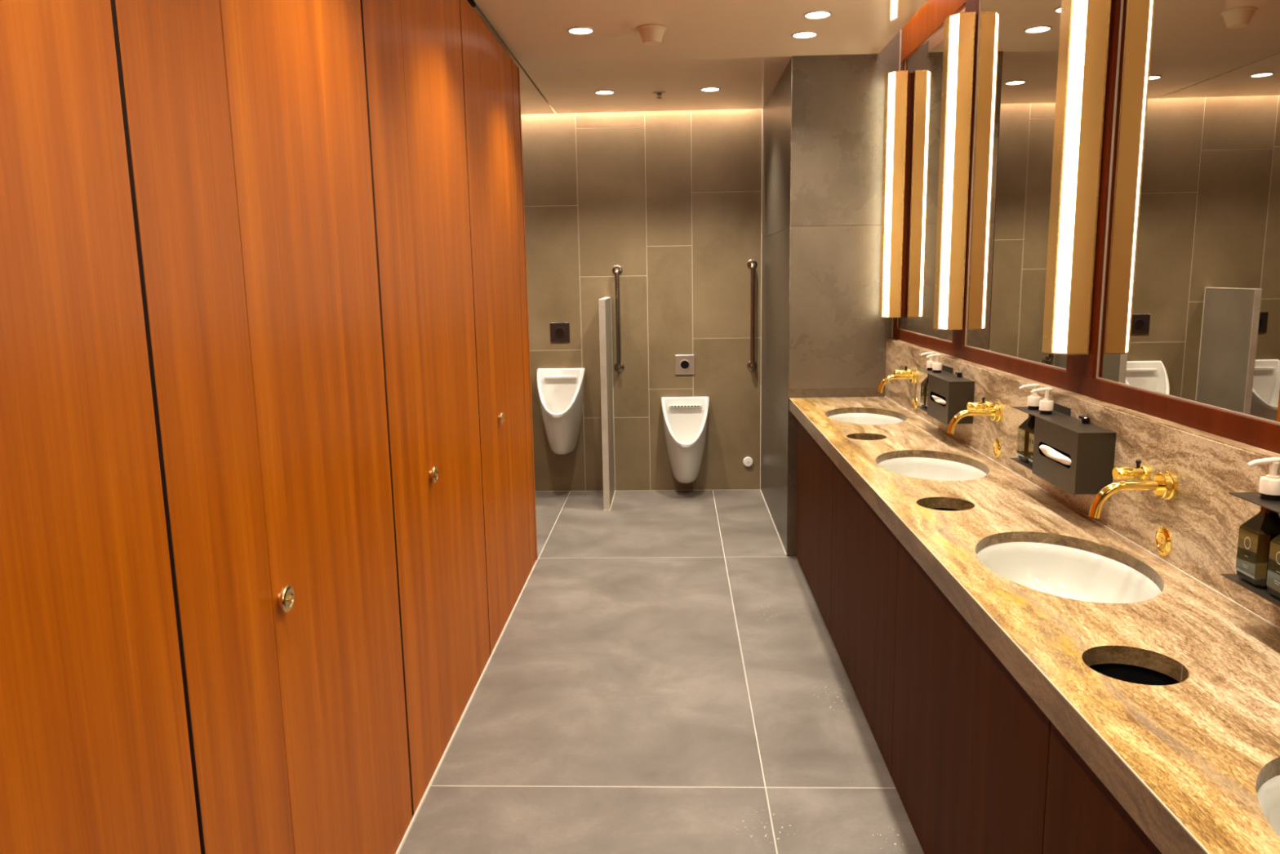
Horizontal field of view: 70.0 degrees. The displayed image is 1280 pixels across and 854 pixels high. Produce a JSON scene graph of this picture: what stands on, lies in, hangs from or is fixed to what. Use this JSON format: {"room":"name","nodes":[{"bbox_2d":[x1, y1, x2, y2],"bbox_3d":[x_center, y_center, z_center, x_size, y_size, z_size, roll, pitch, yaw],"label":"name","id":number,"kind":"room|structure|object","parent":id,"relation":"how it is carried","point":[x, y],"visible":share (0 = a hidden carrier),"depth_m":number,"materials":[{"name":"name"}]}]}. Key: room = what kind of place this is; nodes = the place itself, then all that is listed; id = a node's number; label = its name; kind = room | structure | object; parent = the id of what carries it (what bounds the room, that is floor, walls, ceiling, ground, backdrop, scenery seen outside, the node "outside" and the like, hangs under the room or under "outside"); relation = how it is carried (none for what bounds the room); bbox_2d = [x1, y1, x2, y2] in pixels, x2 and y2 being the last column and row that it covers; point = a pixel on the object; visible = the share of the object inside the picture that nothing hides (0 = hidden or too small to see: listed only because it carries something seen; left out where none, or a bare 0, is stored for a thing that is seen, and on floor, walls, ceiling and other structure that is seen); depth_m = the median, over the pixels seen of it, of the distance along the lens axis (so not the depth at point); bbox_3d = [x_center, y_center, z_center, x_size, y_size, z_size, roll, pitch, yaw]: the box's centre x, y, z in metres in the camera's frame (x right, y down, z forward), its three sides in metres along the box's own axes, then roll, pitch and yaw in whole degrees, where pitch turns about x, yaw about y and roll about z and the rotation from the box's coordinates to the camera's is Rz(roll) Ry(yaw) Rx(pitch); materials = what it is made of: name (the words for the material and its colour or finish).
{"room":"public restroom","nodes":[
{"label":"public restroom","id":0,"kind":"room"},
{"bbox_2d":[520,108,761,491],"bbox_3d":[-0.638,-1.009,6.670,3.224,3.000,0.150,-1,10,2],"label":"wall","id":1,"kind":"structure","parent":0,"point":[672,199],"depth_m":6.55,"materials":[{"name":"beige tile"}]},
{"bbox_2d":[550,322,569,342],"bbox_3d":[-0.582,-0.688,6.640,0.140,0.140,0.012,-1,10,2],"label":"flush plate","id":2,"kind":"object","parent":1,"relation":"attached to","point":[559,331],"visible":1,"depth_m":6.64,"materials":[{"name":"black metal"}]},
{"bbox_2d":[537,368,585,454],"bbox_3d":[-0.578,-0.097,6.578,0.350,0.620,0.330,-1,10,2],"label":"urinal","id":3,"kind":"object","parent":1,"relation":"attached to","point":[561,390],"visible":1,"depth_m":6.63,"materials":[{"name":"white ceramic"}]},
{"bbox_2d":[612,265,624,372],"bbox_3d":[-0.158,-0.774,6.576,0.072,0.769,0.078,-1,10,2],"label":"grab bar","id":4,"kind":"object","parent":1,"relation":"attached to","point":[617,269],"visible":1,"depth_m":6.55,"materials":[{"name":"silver metal"}]},
{"bbox_2d":[675,355,694,374],"bbox_3d":[0.326,-0.453,6.645,0.140,0.140,0.012,-1,10,2],"label":"flush plate","id":5,"kind":"object","parent":1,"relation":"attached to","point":[684,364],"visible":1,"depth_m":6.64,"materials":[{"name":"silver metal"}]},
{"bbox_2d":[661,396,709,483],"bbox_3d":[0.330,0.113,6.580,0.350,0.620,0.330,-1,10,2],"label":"urinal","id":6,"kind":"object","parent":1,"relation":"attached to","point":[685,419],"visible":1,"depth_m":6.63,"materials":[{"name":"white ceramic"}]},
{"bbox_2d":[742,457,752,466],"bbox_3d":[0.798,0.257,6.745,0.072,0.072,0.018,-1,10,2],"label":"cover","id":7,"kind":"object","parent":1,"relation":"attached to","point":[748,461],"visible":1,"depth_m":6.74,"materials":[{"name":"white plastic"}]},
{"bbox_2d":[746,259,757,370],"bbox_3d":[0.805,-0.796,6.537,0.072,0.797,0.078,-1,10,2],"label":"grab bar","id":8,"kind":"object","parent":1,"relation":"attached to","point":[752,264],"visible":1,"depth_m":6.51,"materials":[{"name":"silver metal"}]},
{"bbox_2d":[395,488,924,853],"bbox_3d":[-0.479,1.192,2.777,3.800,0.065,8.442,-1,10,2],"label":"floor","id":9,"kind":"structure","parent":0,"point":[663,677],"depth_m":3.39,"materials":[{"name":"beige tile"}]},
{"bbox_2d":[110,0,294,853],"bbox_3d":[-0.753,0.014,1.586,0.030,2.664,0.322,-1,10,2],"label":"panel","id":10,"kind":"object","parent":9,"relation":"on","point":[170,55],"visible":0.75,"depth_m":1.56,"materials":[{"name":"brown wood"}]},
{"bbox_2d":[360,0,442,814],"bbox_3d":[-0.712,-0.174,2.701,0.030,2.664,0.346,-1,10,2],"label":"panel","id":11,"kind":"object","parent":9,"relation":"on","point":[380,19],"visible":0.76,"depth_m":2.69,"materials":[{"name":"brown wood"}]},
{"bbox_2d":[459,0,506,654],"bbox_3d":[-0.668,-0.369,3.859,0.030,2.664,0.359,-1,10,2],"label":"panel","id":12,"kind":"object","parent":9,"relation":"on","point":[469,19],"visible":0.83,"depth_m":3.83,"materials":[{"name":"brown wood"}]},
{"bbox_2d":[511,58,536,570],"bbox_3d":[-0.630,-0.540,4.871,0.030,2.664,0.178,-1,10,2],"label":"panel","id":13,"kind":"object","parent":9,"relation":"on","point":[514,68],"visible":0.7,"depth_m":4.85,"materials":[{"name":"brown wood"}]},
{"bbox_2d":[517,66,537,559],"bbox_3d":[-0.623,-0.558,4.977,0.030,2.664,0.032,-1,10,2],"label":"post","id":14,"kind":"object","parent":9,"relation":"on","point":[517,67],"visible":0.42,"depth_m":4.96,"materials":[{"name":"brown wood"}]},
{"bbox_2d":[598,297,615,511],"bbox_3d":[-0.229,-0.181,6.425,0.047,1.436,0.578,-1,10,2],"label":"partition","id":15,"kind":"object","parent":9,"relation":"on","point":[604,304],"depth_m":6.23,"materials":[{"name":"stone"}]},
{"bbox_2d":[760,28,902,555],"bbox_3d":[1.328,-0.895,5.794,0.981,3.000,1.769,-1,10,2],"label":"wall pier","id":16,"kind":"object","parent":9,"relation":"on","point":[823,333],"visible":0.45,"depth_m":4.94,"materials":[{"name":"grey tile"}]},
{"bbox_2d":[795,420,1162,853],"bbox_3d":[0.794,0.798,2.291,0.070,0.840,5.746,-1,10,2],"label":"vanity cabinet","id":17,"kind":"object","parent":9,"relation":"on","point":[975,765],"visible":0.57,"depth_m":2.33,"materials":[{"name":"brown wood"}]},
{"bbox_2d":[789,395,1279,853],"bbox_3d":[0.965,0.411,1.823,0.523,0.069,6.527,-1,10,2],"label":"countertop","id":18,"kind":"structure","parent":17,"relation":"on","point":[1188,760],"depth_m":1.71,"materials":[{"name":"stone"}]},
{"bbox_2d":[828,413,904,424],"bbox_3d":[1.086,0.044,4.408,0.411,0.145,0.574,-1,10,2],"label":"basin","id":19,"kind":"object","parent":18,"relation":"in","point":[855,418],"visible":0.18,"depth_m":4.62,"materials":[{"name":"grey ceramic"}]},
{"bbox_2d":[877,457,986,480],"bbox_3d":[1.044,0.233,3.291,0.411,0.145,0.574,-1,10,2],"label":"basin","id":20,"kind":"object","parent":18,"relation":"in","point":[931,468],"visible":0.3,"depth_m":3.50,"materials":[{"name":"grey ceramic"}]},
{"bbox_2d":[931,507,958,511],"bbox_3d":[0.913,0.411,2.753,0.178,0.299,0.178,-1,10,2],"label":"chute","id":21,"kind":"object","parent":18,"relation":"attached to","point":[937,508],"visible":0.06,"depth_m":2.81,"materials":[{"name":"black metal"}]},
{"bbox_2d":[976,542,1161,603],"bbox_3d":[1.003,0.421,2.176,0.411,0.145,0.574,-1,10,2],"label":"basin","id":22,"kind":"object","parent":18,"relation":"in","point":[1064,571],"visible":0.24,"depth_m":2.35,"materials":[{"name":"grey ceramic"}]},
{"bbox_2d":[1088,662,1179,685],"bbox_3d":[0.871,0.600,1.635,0.178,0.299,0.178,-1,10,2],"label":"chute","id":23,"kind":"object","parent":18,"relation":"attached to","point":[1126,673],"visible":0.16,"depth_m":1.69,"materials":[{"name":"black"}]},
{"bbox_2d":[1256,774,1279,837],"bbox_3d":[0.961,0.609,1.061,0.411,0.145,0.574,-1,10,2],"label":"basin","id":24,"kind":"object","parent":18,"relation":"in","point":[1268,793],"visible":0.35,"depth_m":1.27,"materials":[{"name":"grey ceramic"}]},
{"bbox_2d":[466,0,928,114],"bbox_3d":[-0.538,-1.672,2.312,4.020,0.350,8.512,-1,10,2],"label":"ceiling","id":25,"kind":"structure","parent":0,"point":[742,49],"depth_m":4.47,"materials":[{"name":"beige paint"}]},
{"bbox_2d":[567,26,594,35],"bbox_3d":[-0.271,-1.810,4.175,0.122,0.004,0.122,-1,10,2],"label":"recessed light","id":26,"kind":"object","parent":25,"relation":"in","point":[576,30],"visible":1,"depth_m":4.17,"materials":[{"name":"silver metal"}]},
{"bbox_2d":[595,89,614,94],"bbox_3d":[-0.216,-2.050,5.599,0.122,0.004,0.122,-1,10,2],"label":"recessed light","id":27,"kind":"object","parent":25,"relation":"in","point":[604,91],"visible":1,"depth_m":5.60,"materials":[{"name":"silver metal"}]},
{"bbox_2d":[637,24,666,45],"bbox_3d":[0.055,-1.783,4.162,0.136,0.066,0.136,-1,10,2],"label":"smoke detector","id":28,"kind":"object","parent":25,"relation":"attached to","point":[651,34],"visible":1,"depth_m":4.12,"materials":[{"name":"beige plastic"}]},
{"bbox_2d":[653,90,665,98],"bbox_3d":[0.118,-2.046,5.633,0.080,0.037,0.080,-1,10,2],"label":"sprinkler head","id":29,"kind":"object","parent":25,"relation":"attached to","point":[659,93],"visible":1,"depth_m":5.62},
{"bbox_2d":[700,87,719,91],"bbox_3d":[0.429,-2.055,5.564,0.122,0.004,0.122,-1,10,2],"label":"recessed light","id":30,"kind":"object","parent":25,"relation":"in","point":[705,89],"visible":1,"depth_m":5.56,"materials":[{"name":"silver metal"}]},
{"bbox_2d":[791,31,817,38],"bbox_3d":[0.778,-1.852,4.316,0.122,0.004,0.122,-1,10,2],"label":"recessed light","id":31,"kind":"object","parent":25,"relation":"in","point":[805,34],"visible":1,"depth_m":4.31,"materials":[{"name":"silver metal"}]},
{"bbox_2d":[803,10,831,18],"bbox_3d":[0.775,-1.795,3.981,0.122,0.004,0.122,-1,10,2],"label":"recessed light","id":32,"kind":"object","parent":25,"relation":"in","point":[816,14],"visible":1,"depth_m":3.98,"materials":[{"name":"silver metal"}]},
{"bbox_3d":[-1.599,-0.001,1.772,1.665,2.670,6.575,-1,10,2],"label":"wall","id":33,"kind":"structure","parent":0,"visible":0},
{"bbox_2d":[0,0,200,853],"bbox_3d":[-0.775,0.111,1.012,0.030,2.664,0.818,-1,10,2],"label":"door","id":34,"kind":"structure","parent":33,"relation":"in","point":[95,757],"depth_m":1.22,"materials":[{"name":"brown wood"}]},
{"bbox_2d":[219,0,412,853],"bbox_3d":[-0.721,-0.078,2.130,0.054,2.664,0.778,-1,10,2],"label":"door","id":35,"kind":"structure","parent":33,"relation":"in","point":[295,69],"depth_m":2.06,"materials":[{"name":"brown wood"}]},
{"bbox_2d":[400,0,489,754],"bbox_3d":[-0.678,-0.270,3.269,0.054,2.664,0.805,-1,10,2],"label":"door","id":36,"kind":"structure","parent":33,"relation":"in","point":[431,33],"depth_m":3.21,"materials":[{"name":"brown wood"}]},
{"bbox_2d":[480,17,530,622],"bbox_3d":[-0.636,-0.462,4.405,0.054,2.664,0.745,-1,10,2],"label":"door","id":37,"kind":"structure","parent":33,"relation":"in","point":[496,66],"depth_m":4.35,"materials":[{"name":"brown wood"}]},
{"bbox_3d":[1.385,-0.214,1.676,0.160,3.020,6.677,-1,10,2],"label":"wall","id":38,"kind":"structure","parent":0,"visible":0},
{"bbox_2d":[884,337,1279,627],"bbox_3d":[1.265,0.242,1.742,0.086,0.356,6.607,-1,10,2],"label":"backsplash","id":39,"kind":"structure","parent":38,"relation":"attached to","point":[1203,521],"depth_m":2.21,"materials":[{"name":"stone"}]},
{"bbox_2d":[877,365,918,392],"bbox_3d":[1.231,-0.230,4.413,0.182,0.117,0.158,-1,10,2],"label":"tap","id":40,"kind":"object","parent":39,"relation":"attached to","point":[913,375],"visible":1,"depth_m":4.36,"materials":[{"name":"gold metal"}]},
{"bbox_2d":[912,395,917,409],"bbox_3d":[1.319,-0.116,4.386,0.006,0.070,0.070,-1,10,2],"label":"overflow plate","id":41,"kind":"object","parent":39,"relation":"attached to","point":[914,400],"visible":1,"depth_m":4.38,"materials":[{"name":"gold metal"}]},
{"bbox_2d":[915,364,974,425],"bbox_3d":[1.248,-0.141,3.759,0.097,0.193,0.479,-1,10,2],"label":"holder","id":42,"kind":"object","parent":39,"relation":"attached to","point":[956,390],"visible":0.88,"depth_m":3.56,"materials":[{"name":"brown metal"}]},
{"bbox_2d":[915,405,927,412],"bbox_3d":[1.250,-0.052,3.775,0.095,0.002,0.476,-1,10,2],"label":"shelf","id":43,"kind":"object","parent":42,"relation":"attached to","point":[919,406],"depth_m":3.93,"materials":[{"name":"beige stone"}]},
{"bbox_2d":[920,351,935,408],"bbox_3d":[1.247,-0.203,3.938,0.082,0.241,0.083,-1,10,2],"label":"soap bottle","id":44,"kind":"object","parent":42,"relation":"on","point":[929,363],"visible":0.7,"depth_m":3.92,"materials":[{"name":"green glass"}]},
{"bbox_2d":[925,353,942,408],"bbox_3d":[1.243,-0.188,3.847,0.082,0.241,0.083,-1,10,2],"label":"soap bottle","id":45,"kind":"object","parent":42,"relation":"on","point":[937,366],"visible":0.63,"depth_m":3.83,"materials":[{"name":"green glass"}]},
{"bbox_2d":[931,395,946,404],"bbox_3d":[1.200,-0.107,3.669,0.007,0.024,0.206,-1,10,2],"label":"tissue","id":46,"kind":"object","parent":42,"relation":"in","point":[939,400],"visible":1,"depth_m":3.66,"materials":[{"name":"white paper"}]},
{"bbox_2d":[946,396,1003,434],"bbox_3d":[1.189,-0.041,3.296,0.182,0.117,0.158,-1,10,2],"label":"tap","id":47,"kind":"object","parent":39,"relation":"attached to","point":[995,411],"visible":1,"depth_m":3.24,"materials":[{"name":"gold metal"}]},
{"bbox_2d":[993,438,1000,457],"bbox_3d":[1.277,0.075,3.270,0.006,0.070,0.070,-1,10,2],"label":"overflow plate","id":48,"kind":"object","parent":39,"relation":"attached to","point":[997,444],"visible":1,"depth_m":3.26,"materials":[{"name":"gold metal"}]},
{"bbox_2d":[1009,402,1116,496],"bbox_3d":[1.206,0.049,2.636,0.097,0.193,0.479,-1,10,2],"label":"holder","id":49,"kind":"object","parent":39,"relation":"attached to","point":[1090,447],"visible":0.86,"depth_m":2.45,"materials":[{"name":"brown metal"}]},
{"bbox_2d":[1009,457,1032,470],"bbox_3d":[1.208,0.137,2.652,0.095,0.002,0.476,-1,10,2],"label":"shelf","id":50,"kind":"object","parent":49,"relation":"attached to","point":[1028,465],"depth_m":2.80,"materials":[{"name":"beige stone"}]},
{"bbox_2d":[1017,383,1041,462],"bbox_3d":[1.204,-0.013,2.814,0.082,0.241,0.083,-1,10,2],"label":"soap bottle","id":51,"kind":"object","parent":49,"relation":"on","point":[1024,429],"visible":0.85,"depth_m":2.80,"materials":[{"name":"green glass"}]},
{"bbox_2d":[1027,386,1053,466],"bbox_3d":[1.201,0.002,2.724,0.082,0.241,0.083,-1,10,2],"label":"soap bottle","id":52,"kind":"object","parent":49,"relation":"on","point":[1046,405],"visible":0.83,"depth_m":2.70,"materials":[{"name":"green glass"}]},
{"bbox_2d":[1039,444,1071,465],"bbox_3d":[1.153,0.077,2.546,0.016,0.033,0.214,-1,10,2],"label":"tissue","id":53,"kind":"object","parent":49,"relation":"in","point":[1047,451],"visible":1,"depth_m":2.53,"materials":[{"name":"white paper"}]},
{"bbox_2d":[1088,459,1177,518],"bbox_3d":[1.147,0.147,2.180,0.182,0.117,0.158,-1,10,2],"label":"tap","id":54,"kind":"object","parent":39,"relation":"attached to","point":[1164,485],"visible":1,"depth_m":2.13,"materials":[{"name":"gold metal"}]},
{"bbox_2d":[1155,526,1172,555],"bbox_3d":[1.236,0.270,2.159,0.006,0.070,0.070,-1,10,2],"label":"overflow plate","id":55,"kind":"object","parent":39,"relation":"attached to","point":[1163,541],"visible":1,"depth_m":2.15,"materials":[{"name":"gold metal"}]},
{"bbox_2d":[1220,492,1279,607],"bbox_3d":[1.164,0.237,1.521,0.097,0.193,0.479,-1,10,2],"label":"holder","id":56,"kind":"object","parent":39,"relation":"attached to","point":[1253,497],"visible":0.7,"depth_m":1.68,"materials":[{"name":"brown metal"}]},
{"bbox_2d":[1220,573,1279,607],"bbox_3d":[1.167,0.325,1.537,0.095,0.002,0.476,-1,10,2],"label":"shelf","id":57,"kind":"object","parent":56,"relation":"attached to","point":[1263,593],"depth_m":1.69,"materials":[{"name":"brown metal"}]},
{"bbox_2d":[1235,457,1279,588],"bbox_3d":[1.163,0.175,1.700,0.082,0.241,0.083,-1,10,2],"label":"soap bottle","id":58,"kind":"object","parent":56,"relation":"on","point":[1255,535],"visible":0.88,"depth_m":1.68,"materials":[{"name":"green glass"}]},
{"bbox_2d":[1266,474,1279,599],"bbox_3d":[1.159,0.190,1.609,0.082,0.241,0.083,-1,10,2],"label":"soap bottle","id":59,"kind":"object","parent":56,"relation":"on","point":[1273,582],"visible":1,"depth_m":1.63,"materials":[{"name":"green glass"}]},
{"bbox_2d":[893,0,1279,453],"bbox_3d":[1.266,-0.806,1.565,0.055,1.772,6.606,-1,10,2],"label":"surround","id":60,"kind":"object","parent":38,"relation":"attached to","point":[1079,376],"visible":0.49,"depth_m":2.57,"materials":[{"name":"brown wood"}]},
{"bbox_2d":[878,70,911,317],"bbox_3d":[1.316,-1.188,4.738,0.108,1.227,0.142,-1,10,2],"label":"wall light","id":61,"kind":"object","parent":60,"relation":"attached to","point":[897,83],"visible":1,"depth_m":4.68,"materials":[{"name":"gold metal"}]},
{"bbox_2d":[882,71,895,316],"bbox_3d":[1.280,-1.180,4.695,0.011,1.219,0.050,-7,11,-31],"label":"diffuser","id":62,"kind":"object","parent":61,"relation":"attached to","point":[889,180],"depth_m":4.69,"materials":[{"name":"beige plastic"}]},
{"bbox_2d":[897,4,965,342],"bbox_3d":[1.355,-1.120,4.295,0.008,1.371,1.012,-1,10,2],"label":"mirror","id":63,"kind":"object","parent":60,"relation":"attached to","point":[925,64],"visible":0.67,"depth_m":4.37,"materials":[{"name":"silver mirror"}]},
{"bbox_2d":[933,12,976,329],"bbox_3d":[1.272,-1.015,3.713,0.097,1.227,0.142,-1,10,2],"label":"wall light","id":64,"kind":"object","parent":60,"relation":"attached to","point":[959,28],"visible":1,"depth_m":3.66,"materials":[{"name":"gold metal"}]},
{"bbox_2d":[938,13,959,328],"bbox_3d":[1.242,-1.007,3.670,0.011,1.219,0.050,-7,11,-31],"label":"diffuser","id":65,"kind":"object","parent":64,"relation":"attached to","point":[950,137],"depth_m":3.66,"materials":[{"name":"beige plastic"}]},
{"bbox_2d":[964,0,1066,369],"bbox_3d":[1.311,-0.925,3.141,0.008,1.371,0.979,-1,10,1],"label":"mirror","id":66,"kind":"object","parent":60,"relation":"attached to","point":[1018,41],"visible":0.58,"depth_m":3.22,"materials":[{"name":"silver mirror"}]},
{"bbox_2d":[1041,0,1112,355],"bbox_3d":[1.230,-0.823,2.575,0.097,1.227,0.142,-1,10,2],"label":"wall light","id":67,"kind":"object","parent":60,"relation":"attached to","point":[1085,24],"visible":1,"depth_m":2.54,"materials":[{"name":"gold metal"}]},
{"bbox_2d":[1053,0,1087,353],"bbox_3d":[1.199,-0.815,2.532,0.011,1.219,0.050,-7,11,-31],"label":"diffuser","id":68,"kind":"object","parent":67,"relation":"attached to","point":[1073,110],"depth_m":2.55,"materials":[{"name":"beige plastic"}]},
{"bbox_2d":[1096,0,1279,424],"bbox_3d":[1.269,-0.733,2.003,0.008,1.371,0.978,-1,10,3],"label":"mirror","id":69,"kind":"object","parent":60,"relation":"attached to","point":[1190,304],"visible":1,"depth_m":2.09,"materials":[{"name":"silver mirror"}]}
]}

